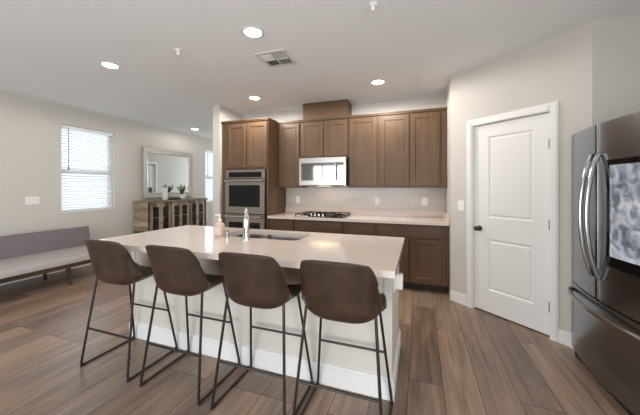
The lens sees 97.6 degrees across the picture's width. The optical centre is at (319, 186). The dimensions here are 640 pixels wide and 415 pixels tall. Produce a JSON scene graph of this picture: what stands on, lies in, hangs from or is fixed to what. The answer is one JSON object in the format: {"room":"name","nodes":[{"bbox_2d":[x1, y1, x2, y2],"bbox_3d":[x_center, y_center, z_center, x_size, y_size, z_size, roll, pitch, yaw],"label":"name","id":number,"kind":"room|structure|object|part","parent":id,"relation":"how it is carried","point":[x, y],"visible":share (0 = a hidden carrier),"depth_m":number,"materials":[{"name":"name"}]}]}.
{"room":"kitchen","nodes":[
{"label":"kitchen","id":0,"kind":"room"},
{"bbox_2d":[0,90,212,239],"bbox_3d":[-4.211,0.010,4.674,0.160,2.700,12.400,0,0,20],"label":"wall","id":1,"kind":"structure","parent":0,"point":[30,127],"depth_m":4.49,"materials":[{"name":"paint"}]},
{"bbox_2d":[25,196,39,204],"bbox_3d":[-4.295,0.203,4.184,0.008,0.118,0.165,0,0,20],"label":"light switch","id":2,"kind":"object","parent":1,"relation":"attached to","point":[28,200],"visible":1,"depth_m":4.18,"materials":[{"name":"white plastic"}]},
{"bbox_2d":[0,250,130,285],"bbox_3d":[-4.129,1.302,4.645,0.014,0.115,12.000,0,0,20],"label":"baseboard","id":3,"kind":"structure","parent":1,"relation":"attached to","point":[128,250],"depth_m":4.28,"materials":[{"name":"white paint"}]},
{"bbox_2d":[61,131,114,212],"bbox_3d":[-4.109,-0.299,4.945,0.172,1.441,0.840,0,0,20],"label":"window","id":4,"kind":"structure","parent":1,"relation":"in","point":[69,211],"depth_m":5.24,"materials":[{"name":"white paint"}]},
{"bbox_2d":[61,125,112,210],"bbox_3d":[-4.074,-0.312,4.933,0.076,1.405,0.816,0,0,20],"label":"window blind","id":5,"kind":"object","parent":4,"relation":"attached to","point":[69,128],"visible":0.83,"depth_m":4.89,"materials":[{"name":"grey plastic"}]},
{"bbox_3d":[-4.082,-0.988,4.936,0.060,0.055,0.816,0,0,19],"label":"head rail","id":6,"kind":"part","parent":5,"relation":"part of","materials":[{"name":"white plastic"}]},
{"bbox_3d":[-4.082,0.380,4.936,0.050,0.020,0.816,0,0,19],"label":"rail","id":7,"kind":"part","parent":5,"relation":"part of","materials":[{"name":"white plastic"}]},
{"bbox_3d":[-4.081,0.411,4.935,0.112,0.019,0.838,0,0,19],"label":"sill","id":8,"kind":"part","parent":4,"relation":"part of","materials":[{"name":"white paint"}]},
{"bbox_2d":[142,146,192,198],"bbox_3d":[-3.463,-0.302,6.459,0.052,1.085,1.345,0,0,20],"label":"wall mirror","id":9,"kind":"object","parent":1,"relation":"attached to","point":[161,168],"visible":1,"depth_m":6.35,"materials":[{"name":"silver metal"}]},
{"bbox_2d":[148,153,188,192],"bbox_3d":[-3.470,-0.302,6.462,0.008,0.865,1.125,0,0,19],"label":"mirror glass","id":10,"kind":"object","parent":9,"relation":"attached to","point":[170,170],"depth_m":6.40,"materials":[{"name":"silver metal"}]},
{"bbox_2d":[205,150,212,200],"bbox_3d":[-2.996,-0.312,7.978,0.076,1.405,0.816,0,0,20],"label":"window blind","id":11,"kind":"object","parent":1,"relation":"attached to","point":[209,151],"visible":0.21,"depth_m":7.76,"materials":[{"name":"grey plastic"}]},
{"bbox_2d":[213,106,243,226],"bbox_3d":[-1.583,0.010,4.995,0.140,2.700,0.780,0,0,20],"label":"wall","id":12,"kind":"structure","parent":0,"point":[220,114],"depth_m":4.63,"materials":[{"name":"paint"}]},
{"bbox_2d":[0,264,628,414],"bbox_3d":[-0.601,1.410,3.395,7.900,0.100,12.400,0,0,20],"label":"floor","id":13,"kind":"structure","parent":0,"point":[455,358],"depth_m":2.10,"materials":[{"name":"brown wood"}]},
{"bbox_2d":[0,226,90,284],"bbox_3d":[-3.896,1.009,3.639,0.874,0.708,2.020,0,0,20],"label":"bench","id":14,"kind":"object","parent":13,"relation":"on","point":[25,255],"visible":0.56,"depth_m":3.87,"materials":[{"name":"grey fabric"}]},
{"bbox_2d":[0,245,89,278],"bbox_3d":[-3.842,1.000,3.620,0.760,0.090,2.020,0,0,19],"label":"seat cushion","id":15,"kind":"object","parent":14,"relation":"on","point":[25,264],"depth_m":3.69,"materials":[{"name":"grey fabric"}]},
{"bbox_2d":[0,226,89,259],"bbox_3d":[-4.234,0.838,3.759,0.155,0.366,2.020,0,0,19],"label":"cushion","id":16,"kind":"object","parent":14,"relation":"on","point":[18,245],"depth_m":4.09,"materials":[{"name":"grey fabric"}]},
{"bbox_3d":[-3.851,1.073,3.623,0.740,0.051,1.980,0,0,19],"label":"frame","id":17,"kind":"part","parent":14,"relation":"part of","materials":[{"name":"brown wood"}]},
{"bbox_3d":[-3.469,1.226,3.871,0.080,0.272,0.049,0,0,-35],"label":"leg","id":18,"kind":"part","parent":14,"relation":"part of","materials":[{"name":"brown wood"}]},
{"bbox_2d":[80,239,177,382],"bbox_3d":[-1.509,0.869,2.210,0.514,0.983,0.471,0,0,20],"label":"bar stool","id":19,"kind":"object","parent":13,"relation":"on","point":[112,263],"visible":0.91,"depth_m":2.03,"materials":[{"name":"brown leather"}]},
{"bbox_2d":[133,198,207,233],"bbox_3d":[-3.279,0.820,6.317,0.420,1.080,1.660,0,0,20],"label":"sideboard","id":20,"kind":"object","parent":13,"relation":"on","point":[149,215],"visible":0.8,"depth_m":6.07,"materials":[{"name":"brown wood"}]},
{"bbox_3d":[-3.559,0.811,5.588,0.380,0.977,0.040,0,0,19],"label":"panel","id":21,"kind":"part","parent":20,"relation":"part of","materials":[{"name":"brown wood"}]},
{"bbox_3d":[-3.326,0.805,5.677,0.024,0.880,0.215,0,0,19],"label":"door","id":22,"kind":"part","parent":20,"relation":"part of","materials":[{"name":"brown wood"}]},
{"bbox_2d":[163,187,167,199],"bbox_3d":[-3.363,0.145,6.081,0.060,0.270,0.110,0,0,25],"label":"vase","id":23,"kind":"object","parent":20,"relation":"on","point":[165,189],"visible":0.99,"depth_m":6.08,"materials":[{"name":"white ceramic"}]},
{"bbox_3d":[-3.252,0.805,5.886,0.024,0.880,0.215,0,0,19],"label":"door","id":24,"kind":"part","parent":20,"relation":"part of","materials":[{"name":"brown wood"}]},
{"bbox_3d":[-3.468,0.810,6.384,0.020,0.980,1.520,0,0,19],"label":"panel","id":25,"kind":"part","parent":20,"relation":"part of","materials":[{"name":"brown wood"}]},
{"bbox_3d":[-3.133,0.810,6.265,0.030,0.980,1.580,0,0,19],"label":"frame","id":26,"kind":"part","parent":20,"relation":"part of","materials":[{"name":"brown wood"}]},
{"bbox_3d":[-3.156,0.805,6.155,0.024,0.880,0.215,0,0,19],"label":"door","id":27,"kind":"part","parent":20,"relation":"part of","materials":[{"name":"brown wood"}]},
{"bbox_2d":[154,211,199,217],"bbox_3d":[-3.308,0.627,6.327,0.320,0.025,1.520,0,0,19],"label":"shelf","id":28,"kind":"object","parent":20,"relation":"attached to","point":[156,215],"depth_m":6.34,"materials":[{"name":"brown wood"}]},
{"bbox_2d":[177,184,188,198],"bbox_3d":[-3.214,0.103,6.538,0.221,0.354,0.272,0,0,-7],"label":"potted plant","id":29,"kind":"object","parent":20,"relation":"on","point":[181,195],"visible":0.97,"depth_m":6.47,"materials":[{"name":"green plant"}]},
{"bbox_3d":[-3.083,0.805,6.364,0.024,0.880,0.215,0,0,19],"label":"door","id":30,"kind":"part","parent":20,"relation":"part of","materials":[{"name":"brown wood"}]},
{"bbox_3d":[-2.987,0.805,6.633,0.024,0.880,0.215,0,0,19],"label":"door","id":31,"kind":"part","parent":20,"relation":"part of","materials":[{"name":"brown wood"}]},
{"bbox_3d":[-3.038,0.811,7.059,0.380,0.977,0.040,0,0,19],"label":"panel","id":32,"kind":"part","parent":20,"relation":"part of","materials":[{"name":"brown wood"}]},
{"bbox_3d":[-2.913,0.805,6.841,0.024,0.880,0.215,0,0,19],"label":"door","id":33,"kind":"part","parent":20,"relation":"part of","materials":[{"name":"brown wood"}]},
{"bbox_2d":[139,245,240,405],"bbox_3d":[-0.924,0.869,2.003,0.514,0.983,0.471,0,0,20],"label":"bar stool","id":34,"kind":"object","parent":13,"relation":"on","point":[176,270],"visible":0.96,"depth_m":1.82,"materials":[{"name":"brown leather"}]},
{"bbox_2d":[221,117,285,229],"bbox_3d":[-1.112,0.141,4.772,0.890,2.437,0.642,0,0,20],"label":"tall cabinet","id":35,"kind":"object","parent":13,"relation":"on","point":[246,143],"visible":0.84,"depth_m":4.49,"materials":[{"name":"brown wood"}]},
{"bbox_3d":[-1.352,-0.666,4.542,0.369,0.708,0.020,0,0,19],"label":"door","id":36,"kind":"part","parent":35,"relation":"part of","materials":[{"name":"brown wood"}]},
{"bbox_2d":[223,169,265,228],"bbox_3d":[-1.117,0.377,4.694,0.744,1.317,0.657,0,0,20],"label":"double wall oven","id":37,"kind":"object","parent":35,"relation":"in","point":[244,188],"visible":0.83,"depth_m":4.44,"materials":[{"name":"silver metal"}]},
{"bbox_3d":[-1.216,0.470,4.416,0.690,0.034,0.067,0,0,19],"label":"handle","id":38,"kind":"part","parent":37,"relation":"part of","materials":[{"name":"metal"}]},
{"bbox_3d":[-1.216,-0.095,4.416,0.690,0.034,0.067,0,0,19],"label":"handle","id":39,"kind":"part","parent":37,"relation":"part of","materials":[{"name":"metal"}]},
{"bbox_3d":[-1.199,0.725,4.462,0.730,0.580,0.031,0,0,19],"label":"oven door","id":40,"kind":"part","parent":37,"relation":"part of","materials":[{"name":"metal"}]},
{"bbox_3d":[-1.199,0.147,4.462,0.730,0.555,0.031,0,0,19],"label":"oven door","id":41,"kind":"part","parent":37,"relation":"part of","materials":[{"name":"metal"}]},
{"bbox_3d":[-1.197,-0.208,4.470,0.730,0.136,0.016,0,0,19],"label":"control panel","id":42,"kind":"part","parent":37,"relation":"part of","materials":[{"name":"metal"}]},
{"bbox_3d":[-1.112,-1.061,4.772,0.890,0.032,0.642,0,0,19],"label":"crown moulding","id":43,"kind":"part","parent":35,"relation":"part of","materials":[{"name":"brown wood"}]},
{"bbox_3d":[-0.993,-0.666,4.415,0.364,0.708,0.020,0,0,19],"label":"door","id":44,"kind":"part","parent":35,"relation":"part of","materials":[{"name":"brown wood"}]},
{"bbox_2d":[210,252,313,414],"bbox_3d":[-0.363,0.869,1.804,0.514,0.983,0.471,0,0,20],"label":"bar stool","id":45,"kind":"object","parent":13,"relation":"on","point":[250,280],"visible":0.98,"depth_m":1.62,"materials":[{"name":"brown leather"}]},
{"bbox_2d":[129,234,400,401],"bbox_3d":[-0.520,0.923,2.490,2.345,0.874,0.694,0,0,20],"label":"kitchen island","id":46,"kind":"object","parent":13,"relation":"on","point":[352,369],"visible":0.31,"depth_m":2.06,"materials":[{"name":"white paint"}]},
{"bbox_2d":[99,225,404,278],"bbox_3d":[-0.578,0.465,2.382,2.440,0.038,1.055,0,0,20],"label":"island countertop","id":47,"kind":"structure","parent":46,"relation":"on","point":[382,254],"depth_m":2.13,"materials":[{"name":"stone"}]},
{"bbox_2d":[215,214,224,236],"bbox_3d":[-0.902,0.345,2.517,0.077,0.202,0.062,0,0,20],"label":"soap bottle","id":48,"kind":"object","parent":47,"relation":"on","point":[219,226],"visible":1,"depth_m":2.49,"materials":[{"name":"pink plastic"}]},
{"bbox_2d":[225,230,229,237],"bbox_3d":[-0.821,0.416,2.476,0.044,0.060,0.043,0,0,20],"label":"air gap cap","id":49,"kind":"object","parent":47,"relation":"on","point":[226,231],"visible":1,"depth_m":2.46,"materials":[{"name":"silver metal"}]},
{"bbox_2d":[242,208,249,239],"bbox_3d":[-0.647,0.310,2.461,0.068,0.272,0.235,0,0,-14],"label":"kitchen faucet","id":50,"kind":"object","parent":47,"relation":"on","point":[246,224],"visible":1,"depth_m":2.36,"materials":[{"name":"silver metal"}]},
{"bbox_3d":[-0.645,0.236,2.455,0.040,0.087,0.193,0,0,-15],"label":"spout","id":51,"kind":"part","parent":50,"relation":"part of","materials":[{"name":"silver metal"}]},
{"bbox_2d":[233,234,302,240],"bbox_3d":[-0.501,0.540,2.615,0.788,0.136,0.363,0,0,20],"label":"sink","id":52,"kind":"object","parent":47,"relation":"in","point":[270,236],"visible":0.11,"depth_m":2.75,"materials":[{"name":"metal"}]},
{"bbox_3d":[-0.719,0.546,2.692,0.318,0.124,0.355,0,0,19],"label":"bowl","id":53,"kind":"part","parent":52,"relation":"part of","materials":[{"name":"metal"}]},
{"bbox_3d":[-0.342,0.546,2.558,0.443,0.124,0.355,0,0,19],"label":"bowl","id":54,"kind":"part","parent":52,"relation":"part of","materials":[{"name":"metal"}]},
{"bbox_3d":[-0.524,1.290,2.480,2.345,0.140,0.674,0,0,19],"label":"baseboard","id":55,"kind":"part","parent":46,"relation":"part of","materials":[{"name":"white paint"}]},
{"bbox_2d":[394,273,402,291],"bbox_3d":[0.547,0.660,1.949,0.057,0.120,0.080,0,0,20],"label":"wall outlet","id":56,"kind":"object","parent":46,"relation":"attached to","point":[398,281],"visible":0.85,"depth_m":1.92,"materials":[{"name":"white plastic"}]},
{"bbox_2d":[269,218,294,230],"bbox_3d":[-0.495,0.922,4.571,0.433,0.875,0.608,0,0,20],"label":"base cabinet","id":57,"kind":"object","parent":13,"relation":"on","point":[274,224],"visible":0.15,"depth_m":4.28,"materials":[{"name":"brown wood"}]},
{"bbox_2d":[295,219,343,233],"bbox_3d":[0.069,0.922,4.372,0.760,0.875,0.608,0,0,20],"label":"base cabinet","id":58,"kind":"object","parent":13,"relation":"on","point":[337,227],"visible":0.09,"depth_m":4.08,"materials":[{"name":"brown wood"}]},
{"bbox_2d":[292,260,392,414],"bbox_3d":[0.141,0.869,1.626,0.514,0.983,0.471,0,0,20],"label":"bar stool","id":59,"kind":"object","parent":13,"relation":"on","point":[342,292],"visible":1,"depth_m":1.45,"materials":[{"name":"brown leather"}]},
{"bbox_2d":[344,222,375,235],"bbox_3d":[0.646,0.922,4.167,0.460,0.875,0.608,0,0,20],"label":"base cabinet","id":60,"kind":"object","parent":13,"relation":"on","point":[354,228],"visible":0.13,"depth_m":3.88,"materials":[{"name":"brown wood"}]},
{"bbox_2d":[376,223,448,292],"bbox_3d":[1.292,0.922,3.938,0.907,0.875,0.608,0,0,20],"label":"base cabinet","id":61,"kind":"object","parent":13,"relation":"on","point":[424,260],"visible":0.68,"depth_m":3.62,"materials":[{"name":"brown wood"}]},
{"bbox_2d":[268,212,449,225],"bbox_3d":[0.505,0.465,4.203,2.569,0.038,0.637,0,0,20],"label":"countertop","id":62,"kind":"structure","parent":61,"relation":"on","point":[351,218],"depth_m":3.96,"materials":[{"name":"stone"}]},
{"bbox_2d":[295,211,350,217],"bbox_3d":[0.048,0.423,4.359,0.760,0.045,0.500,0,0,20],"label":"gas cooktop","id":63,"kind":"object","parent":62,"relation":"in","point":[306,213],"visible":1,"depth_m":4.26,"materials":[{"name":"black metal"}]},
{"bbox_2d":[285,207,449,222],"bbox_3d":[0.509,0.395,4.211,2.570,0.100,0.619,0,0,20],"label":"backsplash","id":64,"kind":"structure","parent":62,"relation":"on","point":[353,211],"depth_m":4.37,"materials":[{"name":"stone"}]},
{"bbox_3d":[0.974,0.958,3.740,0.391,0.565,0.020,0,0,19],"label":"door","id":65,"kind":"part","parent":61,"relation":"part of","materials":[{"name":"brown wood"}]},
{"bbox_3d":[1.165,0.585,3.672,0.796,0.150,0.020,0,0,19],"label":"drawer","id":66,"kind":"part","parent":61,"relation":"part of","materials":[{"name":"brown wood"}]},
{"bbox_3d":[1.360,0.958,3.603,0.382,0.565,0.020,0,0,19],"label":"door","id":67,"kind":"part","parent":61,"relation":"part of","materials":[{"name":"brown wood"}]},
{"bbox_2d":[567,111,639,414],"bbox_3d":[2.208,0.465,1.729,0.952,1.790,0.928,0,0,20],"label":"refrigerator","id":68,"kind":"object","parent":13,"relation":"on","point":[604,292],"visible":1,"depth_m":1.75,"materials":[{"name":"grey metal"}]},
{"bbox_3d":[1.982,0.165,2.054,0.135,1.160,0.459,0,0,19],"label":"door","id":69,"kind":"part","parent":68,"relation":"part of","materials":[{"name":"silver metal"}]},
{"bbox_3d":[1.814,0.190,1.907,0.092,0.837,0.020,0,0,19],"label":"handle","id":70,"kind":"part","parent":68,"relation":"part of","materials":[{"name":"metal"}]},
{"bbox_3d":[1.789,0.190,1.835,0.092,0.837,0.020,0,0,19],"label":"handle","id":71,"kind":"part","parent":68,"relation":"part of","materials":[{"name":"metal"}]},
{"bbox_3d":[1.829,0.815,1.861,0.119,0.030,0.888,0,0,19],"label":"handle","id":72,"kind":"part","parent":68,"relation":"part of","materials":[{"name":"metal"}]},
{"bbox_3d":[1.938,1.319,1.823,0.066,0.083,0.904,0,0,19],"label":"kick plate","id":73,"kind":"part","parent":68,"relation":"part of","materials":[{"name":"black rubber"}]},
{"bbox_3d":[1.904,1.015,1.835,0.135,0.520,0.924,0,0,19],"label":"freezer drawer","id":74,"kind":"part","parent":68,"relation":"part of","materials":[{"name":"silver metal"}]},
{"bbox_3d":[1.827,0.165,1.615,0.135,1.160,0.459,0,0,19],"label":"door","id":75,"kind":"part","parent":68,"relation":"part of","materials":[{"name":"silver metal"}]},
{"bbox_2d":[0,0,639,138],"bbox_3d":[-0.601,-1.400,3.395,7.900,0.120,12.400,0,0,20],"label":"ceiling","id":76,"kind":"structure","parent":0,"point":[51,50],"depth_m":2.71,"materials":[{"name":"paint"}]},
{"bbox_2d":[99,61,120,68],"bbox_3d":[-2.305,-1.335,3.076,0.190,0.010,0.190,0,0,20],"label":"recessed light","id":77,"kind":"object","parent":76,"relation":"in","point":[106,64],"visible":1,"depth_m":3.07,"materials":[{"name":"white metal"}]},
{"bbox_2d":[174,48,181,55],"bbox_3d":[-1.389,-1.313,2.739,0.064,0.052,0.064,0,0,20],"label":"sprinkler head","id":78,"kind":"object","parent":76,"relation":"attached to","point":[176,49],"visible":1,"depth_m":2.73},
{"bbox_2d":[242,26,263,37],"bbox_3d":[-0.579,-1.335,2.420,0.190,0.010,0.190,0,0,20],"label":"recessed light","id":79,"kind":"object","parent":76,"relation":"in","point":[249,31],"visible":1,"depth_m":2.41,"materials":[{"name":"white plastic"}]},
{"bbox_2d":[248,96,260,99],"bbox_3d":[-0.981,-1.335,4.209,0.190,0.010,0.190,0,0,20],"label":"recessed light","id":80,"kind":"object","parent":76,"relation":"in","point":[249,97],"visible":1,"depth_m":4.19,"materials":[{"name":"white plastic"}]},
{"bbox_2d":[255,49,296,67],"bbox_3d":[-0.452,-1.331,2.918,0.330,0.016,0.330,0,0,17],"label":"ceiling vent","id":81,"kind":"object","parent":76,"relation":"in","point":[276,58],"visible":1,"depth_m":2.89,"materials":[{"name":"white metal"}]},
{"bbox_2d":[369,1,376,11],"bbox_3d":[0.388,-1.313,2.050,0.064,0.052,0.064,0,0,20],"label":"sprinkler head","id":82,"kind":"object","parent":76,"relation":"attached to","point":[373,4],"visible":1,"depth_m":2.04},
{"bbox_2d":[370,79,385,84],"bbox_3d":[0.738,-1.335,3.568,0.190,0.010,0.190,0,0,20],"label":"recessed light","id":83,"kind":"object","parent":76,"relation":"in","point":[376,81],"visible":1,"depth_m":3.57,"materials":[{"name":"white plastic"}]},
{"bbox_2d":[244,95,444,186],"bbox_3d":[0.219,0.010,4.707,3.450,2.700,0.120,0,0,20],"label":"wall","id":84,"kind":"structure","parent":0,"point":[432,101],"depth_m":4.39,"materials":[{"name":"paint"}]},
{"bbox_2d":[278,120,306,186],"bbox_3d":[-0.464,-0.533,4.708,0.401,1.083,0.330,0,0,20],"label":"upper cabinet","id":85,"kind":"object","parent":84,"relation":"attached to","point":[288,131],"visible":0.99,"depth_m":4.57,"materials":[{"name":"brown wood"}]},
{"bbox_3d":[-0.502,-0.518,4.570,0.353,1.013,0.020,0,0,19],"label":"door","id":86,"kind":"part","parent":85,"relation":"part of","materials":[{"name":"brown wood"}]},
{"bbox_3d":[-0.512,-1.060,4.572,0.401,0.031,0.042,0,0,19],"label":"crown moulding","id":87,"kind":"part","parent":85,"relation":"part of","materials":[{"name":"brown wood"}]},
{"bbox_2d":[300,116,348,157],"bbox_3d":[0.102,-0.765,4.508,0.794,0.620,0.330,0,0,20],"label":"upper cabinet","id":88,"kind":"object","parent":84,"relation":"attached to","point":[329,136],"visible":0.99,"depth_m":4.36,"materials":[{"name":"brown wood"}]},
{"bbox_3d":[-0.129,-0.750,4.438,0.379,0.550,0.020,0,0,19],"label":"door","id":89,"kind":"part","parent":88,"relation":"part of","materials":[{"name":"brown wood"}]},
{"bbox_2d":[299,156,348,185],"bbox_3d":[0.087,-0.232,4.429,0.757,0.440,0.468,0,0,20],"label":"microwave","id":90,"kind":"object","parent":88,"relation":"attached to","point":[318,171],"visible":0.94,"depth_m":4.25,"materials":[{"name":"silver metal"}]},
{"bbox_3d":[0.303,-0.234,4.156,0.097,0.266,0.003,0,0,19],"label":"control panel","id":91,"kind":"part","parent":90,"relation":"part of","materials":[{"name":"plastic"}]},
{"bbox_3d":[0.053,-1.060,4.372,0.794,0.031,0.042,0,0,19],"label":"crown moulding","id":92,"kind":"part","parent":88,"relation":"part of","materials":[{"name":"brown wood"}]},
{"bbox_2d":[303,99,351,119],"bbox_3d":[0.119,-1.208,4.524,0.735,0.262,0.288,0,0,20],"label":"duct cover","id":93,"kind":"object","parent":88,"relation":"on","point":[335,108],"visible":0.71,"depth_m":4.38,"materials":[{"name":"brown wood"}]},
{"bbox_3d":[0.240,-0.750,4.307,0.374,0.550,0.020,0,0,19],"label":"door","id":94,"kind":"part","parent":88,"relation":"part of","materials":[{"name":"brown wood"}]},
{"bbox_2d":[348,113,378,187],"bbox_3d":[0.691,-0.533,4.299,0.452,1.083,0.330,0,0,20],"label":"upper cabinet","id":95,"kind":"object","parent":84,"relation":"attached to","point":[363,128],"visible":0.98,"depth_m":4.16,"materials":[{"name":"brown wood"}]},
{"bbox_3d":[0.643,-1.060,4.163,0.452,0.031,0.042,0,0,19],"label":"crown moulding","id":96,"kind":"part","parent":95,"relation":"part of","materials":[{"name":"brown wood"}]},
{"bbox_2d":[286,187,444,210],"bbox_3d":[0.612,0.176,4.499,2.568,0.336,0.010,0,0,20],"label":"backsplash","id":97,"kind":"structure","parent":84,"relation":"attached to","point":[323,197],"depth_m":4.45,"materials":[{"name":"tile"}]},
{"bbox_2d":[422,197,426,205],"bbox_3d":[1.552,0.215,4.156,0.075,0.118,0.008,0,0,20],"label":"wall outlet","id":98,"kind":"object","parent":97,"relation":"attached to","point":[424,200],"visible":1,"depth_m":4.15,"materials":[{"name":"white plastic"}]},
{"bbox_2d":[379,107,446,187],"bbox_3d":[1.336,-0.533,4.071,0.913,1.083,0.330,0,0,20],"label":"upper cabinet","id":99,"kind":"object","parent":84,"relation":"attached to","point":[412,143],"visible":1,"depth_m":3.92,"materials":[{"name":"brown wood"}]},
{"bbox_3d":[1.068,-0.518,4.014,0.397,1.013,0.020,0,0,19],"label":"door","id":100,"kind":"part","parent":99,"relation":"part of","materials":[{"name":"brown wood"}]},
{"bbox_3d":[1.288,-1.060,3.935,0.913,0.031,0.042,0,0,19],"label":"crown moulding","id":101,"kind":"part","parent":99,"relation":"part of","materials":[{"name":"brown wood"}]},
{"bbox_3d":[1.451,-0.518,3.878,0.381,1.013,0.020,0,0,19],"label":"door","id":102,"kind":"part","parent":99,"relation":"part of","materials":[{"name":"brown wood"}]},
{"bbox_2d":[445,77,450,294],"bbox_3d":[1.780,0.010,3.767,0.120,2.700,0.850,0,0,20],"label":"wall","id":103,"kind":"structure","parent":0,"point":[448,92],"depth_m":3.52,"materials":[{"name":"paint"}]},
{"bbox_2d":[451,22,591,332],"bbox_3d":[1.944,0.010,2.855,0.120,2.700,1.282,0,0,-29],"label":"wall","id":104,"kind":"structure","parent":0,"point":[558,67],"depth_m":2.59,"materials":[{"name":"paint"}]},
{"bbox_2d":[450,290,465,305],"bbox_3d":[1.625,1.302,3.292,0.014,0.115,0.208,0,0,-29],"label":"baseboard","id":105,"kind":"structure","parent":104,"relation":"attached to","point":[457,297],"depth_m":3.28,"materials":[{"name":"white paint"}]},
{"bbox_2d":[458,200,463,210],"bbox_3d":[1.643,0.217,3.264,0.009,0.118,0.075,0,0,-29],"label":"light switch","id":106,"kind":"object","parent":104,"relation":"attached to","point":[460,203],"visible":1,"depth_m":3.27,"materials":[{"name":"white plastic"}]},
{"bbox_2d":[466,101,558,341],"bbox_3d":[1.924,0.303,2.848,0.162,2.113,0.854,0,0,-29],"label":"door","id":107,"kind":"structure","parent":104,"relation":"in","point":[512,157],"depth_m":2.80,"materials":[{"name":"white paint"}]},
{"bbox_3d":[1.740,0.455,3.088,0.072,0.060,0.060,0,0,-29],"label":"handle","id":108,"kind":"part","parent":107,"relation":"part of","materials":[{"name":"black metal"}]},
{"bbox_2d":[559,329,573,348],"bbox_3d":[2.144,1.302,2.356,0.014,0.115,0.216,0,0,-29],"label":"baseboard","id":109,"kind":"structure","parent":104,"relation":"attached to","point":[565,338],"depth_m":2.40,"materials":[{"name":"white paint"}]},
{"bbox_2d":[592,14,639,125],"bbox_3d":[2.661,0.010,2.166,0.930,2.700,0.120,0,0,20],"label":"wall","id":110,"kind":"structure","parent":0,"point":[615,41],"depth_m":2.22,"materials":[{"name":"paint"}]}
]}

